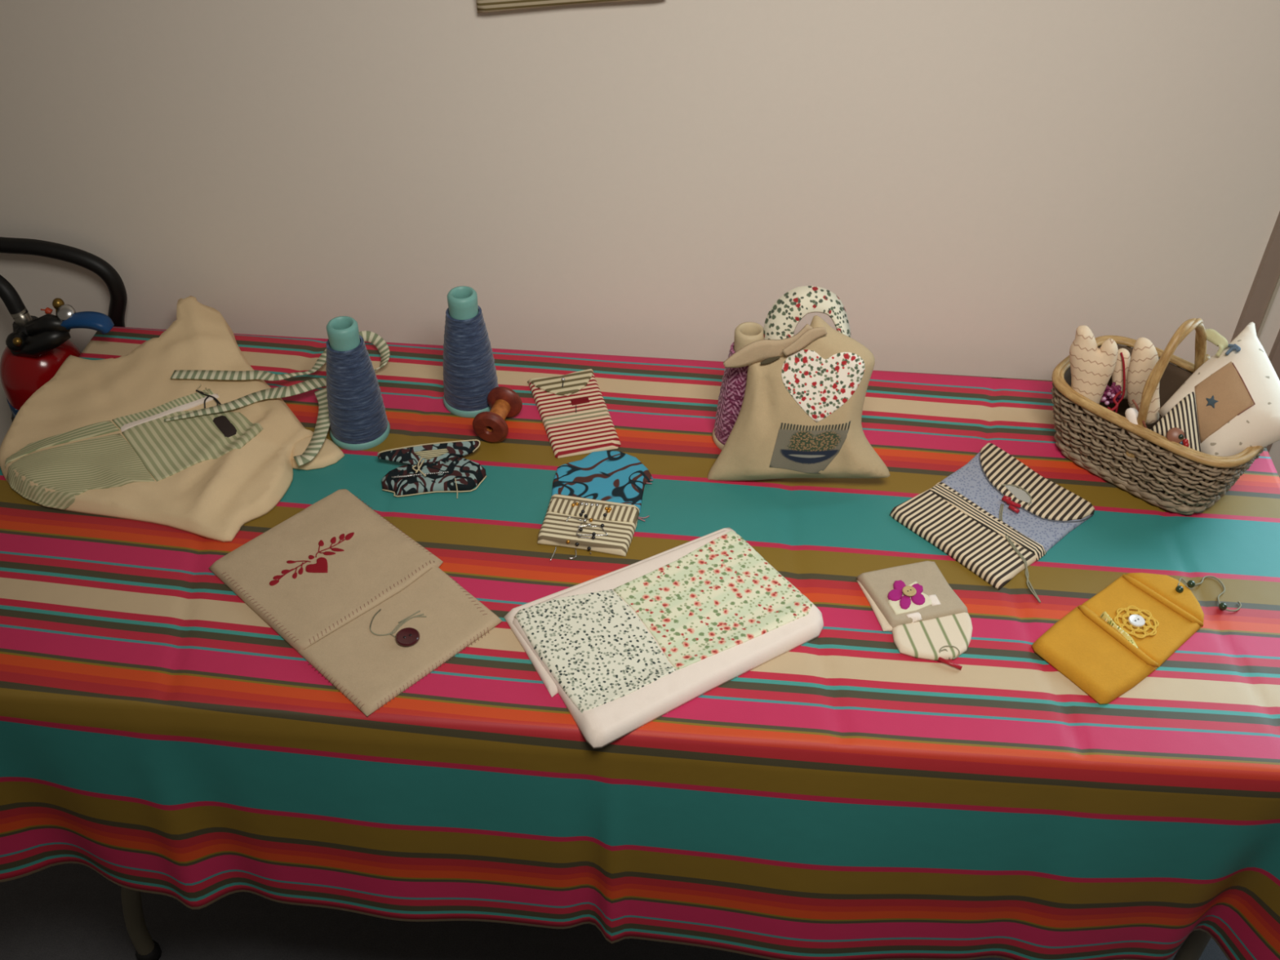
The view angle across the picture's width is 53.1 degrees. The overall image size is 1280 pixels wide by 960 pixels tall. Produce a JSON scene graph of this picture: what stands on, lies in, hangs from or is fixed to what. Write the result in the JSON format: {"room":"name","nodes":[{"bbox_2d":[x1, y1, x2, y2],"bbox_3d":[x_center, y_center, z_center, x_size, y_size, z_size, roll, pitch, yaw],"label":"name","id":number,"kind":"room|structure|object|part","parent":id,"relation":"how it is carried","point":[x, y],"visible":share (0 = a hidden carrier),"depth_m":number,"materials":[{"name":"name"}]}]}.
{"room":"craft room","nodes":[
{"label":"craft room","id":0,"kind":"room"},
{"bbox_2d":[0,863,1228,959],"bbox_3d":[0.001,1.218,1.290,5.200,0.050,2.750,4,41,3],"label":"floor","id":1,"kind":"structure","parent":0,"point":[64,911],"depth_m":1.88,"materials":[{"name":"carpet"}]},
{"bbox_2d":[120,886,1211,959],"bbox_3d":[-0.008,0.318,1.730,1.518,0.736,0.602,4,41,3],"label":"folding table","id":2,"kind":"object","parent":1,"relation":"on","point":[147,948],"visible":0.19,"depth_m":1.75,"materials":[{"name":"beige metal"}]},
{"bbox_3d":[-0.690,0.421,1.618,0.061,0.710,0.025,4,41,3],"label":"leg","id":3,"kind":"part","parent":2,"relation":"part of","materials":[{"name":"black metal"}]},
{"bbox_2d":[0,295,1279,959],"bbox_3d":[-0.028,0.213,1.572,1.593,0.490,0.790,4,41,3],"label":"tablecloth","id":4,"kind":"object","parent":2,"relation":"on","point":[845,795],"depth_m":1.37,"materials":[{"name":"fabric"}]},
{"bbox_3d":[-0.659,-0.008,1.504,0.165,0.024,0.098,-14,43,-16],"label":"pocket panel","id":5,"kind":"part","parent":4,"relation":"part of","materials":[{"name":"green fabric"}]},
{"bbox_3d":[-0.535,-0.053,1.545,0.139,0.019,0.126,-27,48,-28],"label":"pocket panel","id":6,"kind":"part","parent":4,"relation":"part of","materials":[{"name":"green fabric"}]},
{"bbox_3d":[-0.564,-0.098,1.590,0.434,0.053,0.397,9,42,9],"label":"apron","id":7,"kind":"part","parent":4,"relation":"part of","materials":[{"name":"beige fabric"}]},
{"bbox_3d":[-0.537,-0.100,1.598,0.021,0.009,0.048,-21,45,-23],"label":"tag cord","id":8,"kind":"part","parent":4,"relation":"part of","materials":[{"name":"black fabric"}]},
{"bbox_2d":[208,488,502,716],"bbox_3d":[-0.306,0.118,1.376,0.293,0.012,0.191,32,50,31],"label":"envelope","id":9,"kind":"object","parent":4,"relation":"on","point":[371,609],"visible":1,"depth_m":1.36,"materials":[{"name":"beige fabric"}]},
{"bbox_3d":[-0.254,0.151,1.337,0.056,0.002,0.042,4,41,3],"label":"button cord","id":10,"kind":"part","parent":9,"relation":"part of","materials":[{"name":"fabric"}]},
{"bbox_2d":[325,315,390,450],"bbox_3d":[-0.346,-0.121,1.535,0.074,0.162,0.074,4,41,3],"label":"cone","id":11,"kind":"object","parent":4,"relation":"on","point":[358,421],"visible":1,"depth_m":1.52,"materials":[{"name":"blue fabric"}]},
{"bbox_2d":[377,439,486,498],"bbox_3d":[-0.246,-0.011,1.515,0.125,0.024,0.083,-7,42,-8],"label":"purse","id":12,"kind":"object","parent":4,"relation":"on","point":[435,467],"visible":1,"depth_m":1.52,"materials":[{"name":"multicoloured fabric"}]},
{"bbox_3d":[-0.262,-0.015,1.514,0.015,0.002,0.037,-7,42,-8],"label":"tie cord","id":13,"kind":"part","parent":12,"relation":"part of","materials":[{"name":"beige fabric"}]},
{"bbox_3d":[-0.259,-0.006,1.508,0.067,0.004,0.003,-4,41,-5],"label":"chain","id":14,"kind":"part","parent":12,"relation":"part of","materials":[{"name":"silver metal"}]},
{"bbox_3d":[-0.253,-0.031,1.536,0.122,0.018,0.023,-7,42,-9],"label":"panel","id":15,"kind":"part","parent":12,"relation":"part of","materials":[{"name":"fabric"}]},
{"bbox_3d":[-0.245,-0.007,1.518,0.123,0.015,0.052,-4,41,-6],"label":"panel","id":16,"kind":"part","parent":12,"relation":"part of","materials":[{"name":"fabric"}]},
{"bbox_2d":[442,285,498,417],"bbox_3d":[-0.214,-0.163,1.586,0.074,0.162,0.074,4,41,3],"label":"cone","id":17,"kind":"object","parent":4,"relation":"on","point":[469,371],"visible":0.95,"depth_m":1.57,"materials":[{"name":"blue fabric"}]},
{"bbox_2d":[472,386,522,443],"bbox_3d":[-0.176,-0.081,1.581,0.045,0.045,0.064,10,42,11],"label":"spool","id":18,"kind":"object","parent":4,"relation":"on","point":[491,426],"visible":1,"depth_m":1.57,"materials":[{"name":"brown wood"}]},
{"bbox_2d":[527,368,620,457],"bbox_3d":[-0.081,-0.089,1.615,0.090,0.014,0.162,-10,42,-12],"label":"pouch","id":19,"kind":"object","parent":4,"relation":"on","point":[573,411],"visible":1,"depth_m":1.61,"materials":[{"name":"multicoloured fabric"}]},
{"bbox_2d":[537,450,653,560],"bbox_3d":[-0.049,0.023,1.485,0.122,0.016,0.195,4,41,3],"label":"case","id":20,"kind":"object","parent":4,"relation":"on","point":[595,504],"visible":1,"depth_m":1.48,"materials":[{"name":"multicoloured fabric"}]},
{"bbox_2d":[503,527,823,748],"bbox_3d":[0.024,0.145,1.343,0.296,0.020,0.204,-23,46,-24],"label":"book","id":21,"kind":"object","parent":4,"relation":"on","point":[623,649],"visible":1,"depth_m":1.32,"materials":[{"name":"white fabric"}]},
{"bbox_3d":[-0.048,0.169,1.314,0.113,0.016,0.160,-19,45,-22],"label":"print panel","id":22,"kind":"part","parent":21,"relation":"part of","materials":[{"name":"white fabric"}]},
{"bbox_3d":[0.077,0.129,1.360,0.180,0.017,0.150,-24,47,-25],"label":"rose print panel","id":23,"kind":"part","parent":21,"relation":"part of","materials":[{"name":"fabric"}]},
{"bbox_2d":[712,321,764,449],"bbox_3d":[0.127,-0.113,1.533,0.074,0.162,0.074,4,41,3],"label":"cone","id":24,"kind":"object","parent":4,"relation":"on","point":[732,389],"visible":0.39,"depth_m":1.51,"materials":[{"name":"fabric"}]},
{"bbox_2d":[706,285,890,480],"bbox_3d":[0.191,-0.100,1.482,0.213,0.217,0.123,4,41,3],"label":"bag","id":25,"kind":"object","parent":4,"relation":"on","point":[800,415],"visible":1,"depth_m":1.46,"materials":[{"name":"fabric"}]},
{"bbox_3d":[0.192,-0.186,1.460,0.100,0.058,0.043,4,41,3],"label":"floral handle","id":26,"kind":"part","parent":25,"relation":"part of","materials":[{"name":"white fabric"}]},
{"bbox_2d":[768,420,851,473],"bbox_3d":[0.195,-0.039,1.468,0.088,0.066,0.022,4,41,3],"label":"print","id":27,"kind":"object","parent":25,"relation":"attached to","point":[795,446],"depth_m":1.47},
{"bbox_2d":[856,560,972,670],"bbox_3d":[0.301,0.142,1.351,0.097,0.018,0.150,-10,42,-11],"label":"pouch","id":28,"kind":"object","parent":4,"relation":"on","point":[926,618],"visible":1,"depth_m":1.35,"materials":[{"name":"beige fabric"}]},
{"bbox_3d":[0.279,0.132,1.372,0.091,0.004,0.081,4,41,3],"label":"panel","id":29,"kind":"part","parent":28,"relation":"part of","materials":[{"name":"beige fabric"}]},
{"bbox_3d":[0.293,0.122,1.378,0.094,0.011,0.082,-10,42,-12],"label":"panel","id":30,"kind":"part","parent":28,"relation":"part of","materials":[{"name":"beige fabric"}]},
{"bbox_2d":[889,443,1094,602],"bbox_3d":[0.423,0.044,1.469,0.196,0.013,0.201,-30,50,-30],"label":"purse","id":31,"kind":"object","parent":4,"relation":"on","point":[995,516],"visible":1,"depth_m":1.47,"materials":[{"name":"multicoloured fabric"}]},
{"bbox_3d":[0.444,0.014,1.497,0.017,0.002,0.044,-25,47,-26],"label":"flap cord","id":32,"kind":"part","parent":31,"relation":"part of","materials":[{"name":"fabric"}]},
{"bbox_3d":[0.441,0.018,1.504,0.106,0.006,0.161,-29,49,-30],"label":"panel","id":33,"kind":"part","parent":31,"relation":"part of","materials":[{"name":"blue fabric"}]},
{"bbox_3d":[0.419,0.079,1.429,0.016,0.011,0.151,-2,41,-3],"label":"tie cord","id":34,"kind":"part","parent":31,"relation":"part of","materials":[{"name":"fabric"}]},
{"bbox_2d":[1031,573,1241,704],"bbox_3d":[0.528,0.144,1.351,0.246,0.017,0.108,-26,48,-27],"label":"pouch","id":35,"kind":"object","parent":4,"relation":"on","point":[1110,642],"visible":1,"depth_m":1.33,"materials":[{"name":"fabric"}]},
{"bbox_3d":[0.499,0.161,1.333,0.013,0.016,0.060,-17,44,-19],"label":"lace trim","id":36,"kind":"part","parent":35,"relation":"part of","materials":[{"name":"beige fabric"}]},
{"bbox_2d":[1113,605,1159,639],"bbox_3d":[0.522,0.149,1.346,0.047,0.003,0.047,4,41,3],"label":"flower","id":37,"kind":"object","parent":35,"relation":"on","point":[1130,622],"depth_m":1.34,"materials":[{"name":"yellow fabric"}]},
{"bbox_3d":[0.532,0.146,1.358,0.086,0.007,0.103,-27,48,-28],"label":"panel","id":38,"kind":"part","parent":35,"relation":"part of","materials":[{"name":"yellow fabric"}]},
{"bbox_3d":[0.620,0.117,1.388,0.067,0.010,0.047,19,44,20],"label":"cord","id":39,"kind":"part","parent":35,"relation":"part of","materials":[{"name":"grey fabric"}]},
{"bbox_2d":[1050,318,1266,515],"bbox_3d":[0.612,-0.105,1.485,0.167,0.219,0.245,-33,51,-32],"label":"basket","id":40,"kind":"object","parent":4,"relation":"on","point":[1174,477],"visible":0.69,"depth_m":1.47,"materials":[{"name":"brown wicker"}]},
{"bbox_2d":[1069,324,1118,411],"bbox_3d":[0.522,-0.125,1.490,0.054,0.110,0.043,13,43,14],"label":"stuffed shape","id":41,"kind":"object","parent":40,"relation":"in","point":[1091,366],"visible":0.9,"depth_m":1.47,"materials":[{"name":"beige fabric"}]},
{"bbox_2d":[1100,382,1122,410],"bbox_3d":[0.554,-0.095,1.504,0.028,0.027,0.064,9,42,9],"label":"bundle","id":42,"kind":"object","parent":40,"relation":"in","point":[1112,394],"visible":0.86,"depth_m":1.51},
{"bbox_3d":[0.554,-0.092,1.488,0.010,0.009,0.039,27,47,27],"label":"red cord","id":43,"kind":"part","parent":42,"relation":"part of","materials":[{"name":"red fabric"}]},
{"bbox_2d":[1111,348,1130,413],"bbox_3d":[0.573,-0.117,1.518,0.025,0.069,0.054,4,41,3],"label":"stuffed shape","id":44,"kind":"object","parent":40,"relation":"in","point":[1119,375],"visible":0.73,"depth_m":1.51,"materials":[{"name":"beige fabric"}]},
{"bbox_3d":[0.568,-0.112,1.513,0.013,0.069,0.039,7,41,8],"label":"hanging cord","id":45,"kind":"part","parent":44,"relation":"part of","materials":[{"name":"red fabric"}]},
{"bbox_2d":[1124,399,1146,427],"bbox_3d":[0.563,-0.072,1.451,0.023,0.039,0.029,4,41,3],"label":"bag","id":46,"kind":"object","parent":40,"relation":"in","point":[1131,414],"visible":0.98,"depth_m":1.45,"materials":[{"name":"white fabric"}]},
{"bbox_2d":[1126,337,1159,424],"bbox_3d":[0.591,-0.114,1.499,0.033,0.098,0.059,-15,43,-17],"label":"stuffed shape","id":47,"kind":"object","parent":40,"relation":"in","point":[1144,357],"visible":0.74,"depth_m":1.49,"materials":[{"name":"beige fabric"}]},
{"bbox_3d":[0.617,-0.122,1.464,0.162,0.166,0.016,-33,51,-32],"label":"handle","id":48,"kind":"part","parent":40,"relation":"part of","materials":[{"name":"brown wicker"}]},
{"bbox_2d":[1151,391,1200,451],"bbox_3d":[0.608,-0.056,1.430,0.049,0.062,0.056,-16,44,-19],"label":"pillow","id":49,"kind":"object","parent":40,"relation":"in","point":[1180,424],"visible":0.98,"depth_m":1.43,"materials":[{"name":"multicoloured fabric"}]},
{"bbox_2d":[1157,321,1279,456],"bbox_3d":[0.661,-0.093,1.451,0.113,0.129,0.135,-8,42,-10],"label":"cushion","id":50,"kind":"object","parent":40,"relation":"in","point":[1237,390],"visible":0.93,"depth_m":1.42,"materials":[{"name":"beige fabric"}]},
{"bbox_3d":[0.647,-0.086,1.434,0.048,0.073,0.056,-9,42,-11],"label":"tan panel","id":51,"kind":"part","parent":50,"relation":"part of","materials":[{"name":"fabric"}]},
{"bbox_3d":[0.682,0.509,1.536,0.065,0.713,0.025,4,41,3],"label":"leg","id":52,"kind":"part","parent":2,"relation":"part of","materials":[{"name":"black metal"}]},
{"bbox_2d":[0,0,1279,477],"bbox_3d":[0.128,-0.755,1.312,5.200,2.900,0.117,4,41,3],"label":"wall","id":53,"kind":"structure","parent":0,"point":[976,184],"depth_m":1.59,"materials":[{"name":"paint"}]},
{"bbox_2d":[0,236,127,422],"bbox_3d":[-0.827,-0.068,1.860,0.271,0.608,0.156,4,41,3],"label":"fire extinguisher","id":54,"kind":"object","parent":53,"relation":"attached to","point":[36,348],"visible":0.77,"depth_m":1.71,"materials":[{"name":"red metal"}]},
{"bbox_3d":[-0.767,-0.227,1.693,0.015,0.030,0.015,-29,49,-29],"label":"relief knob","id":55,"kind":"part","parent":54,"relation":"part of","materials":[{"name":"gold metal"}]},
{"bbox_3d":[-0.728,-0.206,1.680,0.071,0.023,0.025,4,41,3],"label":"lever","id":56,"kind":"part","parent":54,"relation":"part of","materials":[{"name":"blue plastic"}]},
{"bbox_2d":[1230,211,1279,342],"bbox_3d":[0.791,-0.682,1.236,0.022,2.900,0.012,4,41,3],"label":"trim","id":57,"kind":"structure","parent":53,"relation":"attached to","point":[1268,273],"depth_m":1.61,"materials":[{"name":"brown wood"}]},
{"bbox_2d":[1256,273,1279,338],"bbox_3d":[0.804,-0.680,1.234,0.004,2.900,0.016,4,41,3],"label":"trim","id":58,"kind":"structure","parent":53,"relation":"attached to","point":[1277,282],"depth_m":1.62,"materials":[{"name":"brown wood"}]},
{"bbox_2d":[1266,328,1279,452],"bbox_3d":[0.858,-0.678,1.232,0.046,2.900,0.012,4,41,3],"label":"trim","id":59,"kind":"structure","parent":53,"relation":"attached to","point":[1274,355],"depth_m":1.68,"materials":[{"name":"brown wood"}]}
]}

